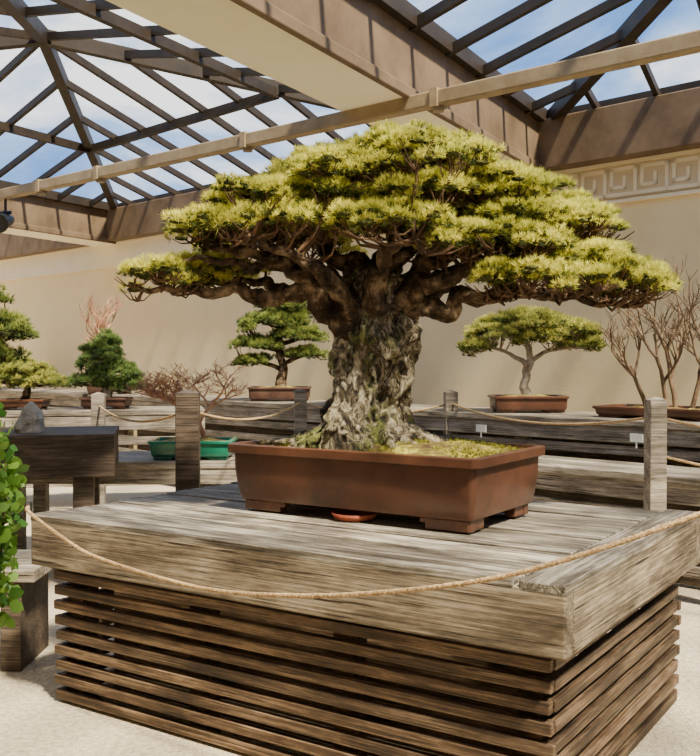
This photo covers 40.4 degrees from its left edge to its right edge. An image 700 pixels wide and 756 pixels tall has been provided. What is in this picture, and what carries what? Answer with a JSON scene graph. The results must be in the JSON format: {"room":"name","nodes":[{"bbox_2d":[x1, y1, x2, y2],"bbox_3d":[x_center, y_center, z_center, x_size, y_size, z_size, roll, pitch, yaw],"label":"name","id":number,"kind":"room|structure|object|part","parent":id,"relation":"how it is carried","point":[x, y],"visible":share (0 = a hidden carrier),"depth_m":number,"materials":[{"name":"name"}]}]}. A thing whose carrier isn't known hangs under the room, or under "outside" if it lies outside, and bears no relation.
{"room":"bonsai greenhouse","nodes":[
{"label":"bonsai greenhouse","id":0,"kind":"room"},
{"bbox_2d":[0,283,40,364],"bbox_3d":[-2.767,-0.285,6.368,1.368,1.261,0.793,0,1,-14],"label":"pine tree","id":1,"kind":"object","parent":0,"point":[14,325],"visible":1,"depth_m":6.35,"materials":[{"name":"green plant"}]},
{"bbox_2d":[0,188,699,448],"bbox_3d":[-1.179,-0.387,12.442,24.600,3.300,0.300,1,2,44],"label":"wall","id":2,"kind":"structure","parent":0,"point":[164,330],"depth_m":10.21,"materials":[{"name":"beige paint"}]},
{"bbox_2d":[0,148,699,281],"bbox_3d":[-1.298,-1.847,12.293,24.000,0.375,0.048,1,2,44],"label":"trim","id":3,"kind":"structure","parent":2,"relation":"attached to","point":[674,171],"depth_m":8.83,"materials":[{"name":"beige paint"}]},
{"bbox_2d":[0,484,699,755],"bbox_3d":[0.000,1.397,8.028,60.000,0.100,50.000,0,1,0],"label":"ground","id":4,"kind":"structure","parent":0,"point":[33,722],"depth_m":3.98,"materials":[{"name":"white concrete"}]},
{"bbox_2d":[0,402,29,627],"bbox_3d":[-1.132,0.709,2.525,0.524,1.490,0.534,0,1,0],"label":"leafy shrub","id":5,"kind":"object","parent":4,"relation":"on","point":[10,480],"visible":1,"depth_m":2.58,"materials":[{"name":"green plant"}]},
{"bbox_2d":[1,549,53,671],"bbox_3d":[-2.050,1.159,4.773,1.100,0.500,0.500,0,1,0],"label":"bench","id":6,"kind":"object","parent":4,"relation":"on","point":[21,644],"visible":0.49,"depth_m":4.63,"materials":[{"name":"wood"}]},
{"bbox_2d":[0,426,118,507],"bbox_3d":[-2.620,0.868,6.288,2.100,1.025,0.790,0,1,-11],"label":"wooden table","id":7,"kind":"object","parent":4,"relation":"on","point":[86,454],"visible":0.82,"depth_m":6.07,"materials":[{"name":"brown wood"}]},
{"bbox_2d":[14,402,44,432],"bbox_3d":[-2.115,0.255,6.262,0.200,0.200,0.158,0,1,0],"label":"stone","id":8,"kind":"object","parent":7,"relation":"on","point":[31,418],"visible":1,"depth_m":6.21,"materials":[{"name":"grey stone"}]},
{"bbox_3d":[-1.733,0.897,6.192,0.130,0.970,0.130,0,1,-11],"label":"leg","id":9,"kind":"part","parent":7,"relation":"part of","materials":[{"name":"brown wood"}]},
{"bbox_3d":[-1.841,0.887,6.722,0.130,0.970,0.130,0,1,-11],"label":"leg","id":10,"kind":"part","parent":7,"relation":"part of","materials":[{"name":"brown wood"}]},
{"bbox_2d":[0,387,133,448],"bbox_3d":[-4.984,0.698,14.583,4.800,1.050,0.890,1,2,44],"label":"bench","id":11,"kind":"object","parent":4,"relation":"on","point":[60,397],"visible":0.18,"depth_m":13.21,"materials":[{"name":"grey wood"}]},
{"bbox_3d":[-4.781,0.749,14.791,4.700,0.900,0.030,1,2,44],"label":"panel","id":12,"kind":"part","parent":11,"relation":"part of","materials":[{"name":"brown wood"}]},
{"bbox_3d":[-3.082,0.748,13.237,0.100,1.000,0.100,1,2,44],"label":"leg","id":13,"kind":"part","parent":11,"relation":"part of","materials":[{"name":"grey wood"}]},
{"bbox_2d":[0,406,204,487],"bbox_3d":[-2.802,0.814,9.637,2.600,1.005,0.790,0,1,-11],"label":"bench","id":14,"kind":"object","parent":4,"relation":"on","point":[53,416],"visible":0.43,"depth_m":9.36,"materials":[{"name":"grey wood"}]},
{"bbox_2d":[0,355,72,408],"bbox_3d":[-3.244,0.032,9.442,0.957,0.550,0.622,0,1,0],"label":"juniper tree","id":15,"kind":"object","parent":14,"relation":"on","point":[32,373],"visible":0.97,"depth_m":9.33,"materials":[{"name":"green plant"}]},
{"bbox_3d":[-3.250,0.247,9.456,0.480,0.080,0.320,0,1,0],"label":"pot","id":16,"kind":"part","parent":15,"relation":"part of","materials":[{"name":"brown ceramic"}]},
{"bbox_3d":[-2.731,1.024,9.288,2.600,0.080,0.030,0,1,-11],"label":"rail","id":17,"kind":"part","parent":14,"relation":"part of","materials":[{"name":"grey wood"}]},
{"bbox_2d":[65,327,146,408],"bbox_3d":[-2.443,-0.111,9.600,0.872,0.831,0.594,0,1,-6],"label":"juniper tree","id":18,"kind":"object","parent":14,"relation":"on","point":[106,349],"visible":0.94,"depth_m":9.48,"materials":[{"name":"green plant"}]},
{"bbox_3d":[-2.460,0.239,9.606,0.480,0.090,0.320,0,1,0],"label":"pot","id":19,"kind":"part","parent":18,"relation":"part of","materials":[{"name":"ceramic"}]},
{"bbox_3d":[-2.731,0.624,9.281,2.600,0.080,0.030,0,1,-11],"label":"rail","id":20,"kind":"part","parent":14,"relation":"part of","materials":[{"name":"grey wood"}]},
{"bbox_2d":[8,451,236,548],"bbox_3d":[-1.500,0.979,7.270,2.100,0.765,0.790,0,1,0],"label":"bench","id":21,"kind":"object","parent":4,"relation":"on","point":[134,467],"visible":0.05,"depth_m":6.88,"materials":[{"name":"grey wood"}]},
{"bbox_3d":[-2.450,1.012,7.000,0.100,0.710,0.100,0,1,0],"label":"leg","id":22,"kind":"part","parent":21,"relation":"part of","materials":[{"name":"brown wood"}]},
{"bbox_3d":[-2.450,1.002,7.540,0.100,0.710,0.100,0,1,0],"label":"leg","id":23,"kind":"part","parent":21,"relation":"part of","materials":[{"name":"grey wood"}]},
{"bbox_2d":[126,358,247,459],"bbox_3d":[-1.224,0.221,7.087,0.917,0.749,0.661,0,1,0],"label":"bonsai tree","id":24,"kind":"object","parent":21,"relation":"on","point":[162,448],"visible":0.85,"depth_m":6.99,"materials":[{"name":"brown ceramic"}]},
{"bbox_3d":[-1.170,0.516,7.111,0.620,0.120,0.400,0,1,0],"label":"pot","id":25,"kind":"part","parent":24,"relation":"part of","materials":[{"name":"green ceramic"}]},
{"bbox_2d":[87,393,326,486],"bbox_3d":[-1.520,0.762,11.188,4.500,1.050,0.890,1,2,44],"label":"bench","id":26,"kind":"object","parent":4,"relation":"on","point":[280,425],"visible":0.16,"depth_m":10.45,"materials":[{"name":"grey wood"}]},
{"bbox_2d":[78,294,129,393],"bbox_3d":[-3.256,-0.466,12.570,0.792,1.348,0.774,-1,1,-33],"label":"bonsai tree","id":27,"kind":"object","parent":26,"relation":"on","point":[100,322],"visible":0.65,"depth_m":12.50,"materials":[{"name":"plant"}]},
{"bbox_3d":[-3.200,0.127,12.605,0.600,0.120,0.400,0,1,-17],"label":"pot","id":28,"kind":"part","parent":27,"relation":"part of","materials":[{"name":"ceramic"}]},
{"bbox_3d":[-1.793,0.773,10.909,4.500,0.070,0.030,1,2,44],"label":"rail","id":29,"kind":"part","parent":26,"relation":"part of","materials":[{"name":"grey wood"}]},
{"bbox_3d":[-1.793,0.933,10.912,4.500,0.070,0.030,1,2,44],"label":"rail","id":30,"kind":"part","parent":26,"relation":"part of","materials":[{"name":"grey wood"}]},
{"bbox_3d":[-1.793,0.473,10.904,4.500,0.070,0.030,1,2,44],"label":"rail","id":31,"kind":"part","parent":26,"relation":"part of","materials":[{"name":"grey wood"}]},
{"bbox_3d":[-1.793,0.613,10.906,4.500,0.070,0.030,1,2,44],"label":"rail","id":32,"kind":"part","parent":26,"relation":"part of","materials":[{"name":"grey wood"}]},
{"bbox_3d":[-1.317,0.813,11.396,4.400,0.900,0.030,1,2,44],"label":"panel","id":33,"kind":"part","parent":26,"relation":"part of","materials":[{"name":"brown wood"}]},
{"bbox_2d":[227,301,329,400],"bbox_3d":[-0.742,-0.369,10.462,1.156,1.230,0.782,0,1,5],"label":"pine tree","id":34,"kind":"object","parent":26,"relation":"on","point":[291,320],"visible":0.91,"depth_m":10.28,"materials":[{"name":"green plant"}]},
{"bbox_3d":[-0.770,0.161,10.445,0.680,0.130,0.440,0,1,0],"label":"pot","id":35,"kind":"part","parent":34,"relation":"part of","materials":[{"name":"ceramic"}]},
{"bbox_2d":[21,501,699,598],"bbox_3d":[-0.102,0.804,3.233,3.178,1.270,0.310,1,1,30],"label":"rope barrier","id":36,"kind":"object","parent":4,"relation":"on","point":[695,515],"visible":1,"depth_m":2.92,"materials":[{"name":"beige fabric"}]},
{"bbox_2d":[31,481,699,755],"bbox_3d":[0.076,1.005,4.167,2.430,0.832,1.650,1,1,33],"label":"display table","id":37,"kind":"object","parent":4,"relation":"on","point":[470,670],"visible":0.94,"depth_m":3.48,"materials":[{"name":"brown wood"}]},
{"bbox_3d":[-1.171,1.120,4.194,0.090,0.600,0.090,1,1,33],"label":"leg","id":38,"kind":"part","parent":37,"relation":"part of","materials":[{"name":"brown wood"}]},
{"bbox_3d":[-0.581,1.128,3.805,0.090,0.600,0.090,1,1,33],"label":"leg","id":39,"kind":"part","parent":37,"relation":"part of","materials":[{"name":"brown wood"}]},
{"bbox_3d":[0.001,1.135,3.422,0.090,0.600,0.090,1,1,33],"label":"leg","id":40,"kind":"part","parent":37,"relation":"part of","materials":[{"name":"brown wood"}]},
{"bbox_2d":[331,509,377,521],"bbox_3d":[0.020,0.579,4.012,0.200,0.025,0.200,0,1,0],"label":"saucer","id":41,"kind":"object","parent":37,"relation":"on","point":[341,514],"visible":0.9,"depth_m":3.97,"materials":[{"name":"brown ceramic"}]},
{"bbox_2d":[114,117,684,532],"bbox_3d":[0.179,-0.268,4.252,2.481,1.709,1.422,0,1,-3],"label":"pine tree","id":42,"kind":"object","parent":37,"relation":"on","point":[368,452],"visible":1,"depth_m":3.95,"materials":[{"name":"green plant"}]},
{"bbox_3d":[0.151,0.417,4.189,1.240,0.250,0.700,1,1,33],"label":"pot","id":43,"kind":"part","parent":42,"relation":"part of","materials":[{"name":"brown ceramic"}]},
{"bbox_3d":[0.591,1.143,3.034,0.090,0.600,0.090,1,1,33],"label":"leg","id":44,"kind":"part","parent":37,"relation":"part of","materials":[{"name":"brown wood"}]},
{"bbox_2d":[91,389,699,511],"bbox_3d":[0.399,0.717,6.235,3.213,1.330,6.463,-1,1,-33],"label":"rope fence","id":45,"kind":"object","parent":4,"relation":"on","point":[187,414],"visible":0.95,"depth_m":5.46,"materials":[{"name":"brown wood"}]},
{"bbox_3d":[-2.200,0.732,8.315,0.110,1.220,0.110,0,1,-6],"label":"post","id":46,"kind":"part","parent":45,"relation":"part of","materials":[{"name":"grey wood"}]},
{"bbox_3d":[-0.940,0.730,5.515,0.135,1.330,0.135,0,1,-6],"label":"post","id":47,"kind":"part","parent":45,"relation":"part of","materials":[{"name":"brown wood"}]},
{"bbox_3d":[-0.450,0.716,8.615,0.110,1.240,0.110,0,1,-6],"label":"post","id":48,"kind":"part","parent":45,"relation":"part of","materials":[{"name":"grey wood"}]},
{"bbox_3d":[0.880,0.722,8.315,0.110,1.240,0.110,0,1,-6],"label":"post","id":49,"kind":"part","parent":45,"relation":"part of","materials":[{"name":"grey wood"}]},
{"bbox_3d":[1.770,0.751,5.515,0.100,1.288,0.100,0,1,-6],"label":"post","id":50,"kind":"part","parent":45,"relation":"part of","materials":[{"name":"grey wood"}]},
{"bbox_2d":[410,404,699,467],"bbox_3d":[2.336,0.834,7.408,5.900,1.050,0.890,1,2,44],"label":"bench","id":51,"kind":"object","parent":4,"relation":"on","point":[611,441],"visible":0.12,"depth_m":7.61,"materials":[{"name":"grey wood"}]},
{"bbox_2d":[476,424,485,436],"bbox_3d":[1.093,0.442,7.919,0.100,0.105,0.010,1,2,45],"label":"plant label","id":52,"kind":"object","parent":51,"relation":"attached to","point":[479,428],"visible":1,"depth_m":7.92,"materials":[{"name":"white plastic"}]},
{"bbox_3d":[1.426,0.851,7.838,0.100,1.000,0.100,1,2,44],"label":"leg","id":53,"kind":"part","parent":51,"relation":"part of","materials":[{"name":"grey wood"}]},
{"bbox_2d":[455,303,607,412],"bbox_3d":[1.570,-0.181,8.150,1.368,0.941,0.772,0,1,-3],"label":"pine tree","id":54,"kind":"object","parent":51,"relation":"on","point":[520,324],"visible":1,"depth_m":8.01,"materials":[{"name":"green plant"}]},
{"bbox_3d":[1.530,0.209,8.185,0.640,0.120,0.400,0,1,0],"label":"pot","id":55,"kind":"part","parent":54,"relation":"part of","materials":[{"name":"brown ceramic"}]},
{"bbox_3d":[2.539,0.885,7.616,5.800,0.900,0.030,1,2,44],"label":"panel","id":56,"kind":"part","parent":51,"relation":"part of","materials":[{"name":"brown wood"}]},
{"bbox_3d":[2.063,0.545,7.124,5.900,0.070,0.030,1,2,44],"label":"rail","id":57,"kind":"part","parent":51,"relation":"part of","materials":[{"name":"grey wood"}]},
{"bbox_2d":[592,404,643,416],"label":"pot","id":58,"kind":"object","parent":51,"relation":"on","point":[622,409],"depth_m":7.36,"materials":[{"name":"brown ceramic"}]},
{"bbox_2d":[630,433,642,447],"bbox_3d":[2.093,0.461,6.939,0.100,0.105,0.010,1,2,45],"label":"plant label","id":59,"kind":"object","parent":51,"relation":"attached to","point":[636,438],"visible":1,"depth_m":6.93,"materials":[{"name":"white plastic"}]},
{"bbox_2d":[598,414,699,420],"bbox_3d":[2.450,0.298,7.307,0.960,0.017,0.440,1,2,44],"label":"pot feet","id":60,"kind":"object","parent":51,"relation":"on","point":[598,414],"depth_m":7.39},
{"bbox_2d":[667,405,699,418],"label":"pot","id":61,"kind":"object","parent":51,"relation":"on","point":[687,413],"depth_m":6.98,"materials":[{"name":"brown ceramic"}]},
{"bbox_2d":[630,406,699,409],"bbox_3d":[2.450,0.235,7.306,0.968,0.031,0.448,1,2,44],"label":"soil","id":62,"kind":"object","parent":61,"relation":"in","point":[630,406],"visible":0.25,"depth_m":7.29,"materials":[{"name":"brown soil"}]},
{"bbox_2d":[592,254,699,407],"bbox_3d":[2.401,-0.356,7.183,1.224,1.215,0.792,0,1,0],"label":"bonsai tree","id":63,"kind":"object","parent":62,"relation":"on","point":[671,334],"visible":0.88,"depth_m":7.27,"materials":[{"name":"brown plant"}]},
{"bbox_2d":[532,455,699,586],"bbox_3d":[0.922,0.971,7.326,4.200,0.780,0.590,1,2,44],"label":"bench","id":64,"kind":"object","parent":4,"relation":"on","point":[595,482],"visible":0.02,"depth_m":6.29,"materials":[{"name":"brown wood"}]},
{"bbox_3d":[0.754,0.844,7.152,4.200,0.070,0.030,1,2,44],"label":"rail","id":65,"kind":"part","parent":64,"relation":"part of","materials":[{"name":"grey wood"}]},
{"bbox_3d":[0.754,1.164,7.158,4.200,0.070,0.030,1,2,44],"label":"rail","id":66,"kind":"part","parent":64,"relation":"part of","materials":[{"name":"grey wood"}]},
{"bbox_3d":[-8.110,-2.442,5.333,24.600,0.140,3.100,1,2,44],"label":"ceiling","id":67,"kind":"structure","parent":0,"visible":0},
{"bbox_2d":[0,0,699,259],"bbox_3d":[-3.631,-2.169,7.802,26.948,0.500,10.310,1,2,44],"label":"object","id":68,"kind":"structure","parent":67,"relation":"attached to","point":[344,55],"depth_m":6.95,"materials":[{"name":"brown paint"}]},
{"bbox_2d":[0,0,371,210],"bbox_3d":[-2.847,-2.804,8.833,6.878,0.859,9.434,1,1,29],"label":"skylight","id":69,"kind":"object","parent":68,"relation":"attached to","point":[199,64],"visible":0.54,"depth_m":9.44,"materials":[{"name":"brown metal"}]},
{"bbox_2d":[0,29,699,200],"bbox_3d":[-1.680,-1.880,8.276,12.500,0.145,0.120,1,1,41],"label":"pipe","id":70,"kind":"object","parent":68,"relation":"attached to","point":[437,99],"visible":1,"depth_m":6.45,"materials":[{"name":"paint"}]},
{"bbox_2d":[0,199,14,232],"bbox_3d":[-3.627,-1.689,9.917,0.200,0.367,0.283,0,1,0],"label":"spotlight fixture","id":71,"kind":"object","parent":70,"relation":"hanging from","point":[6,220],"visible":1,"depth_m":9.86,"materials":[{"name":"black metal"}]},
{"bbox_2d":[367,0,699,121],"bbox_3d":[2.634,-2.701,3.461,6.926,0.859,9.447,1,1,29],"label":"skylight","id":72,"kind":"object","parent":68,"relation":"attached to","point":[565,99],"visible":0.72,"depth_m":7.12,"materials":[{"name":"brown metal"}]}
]}

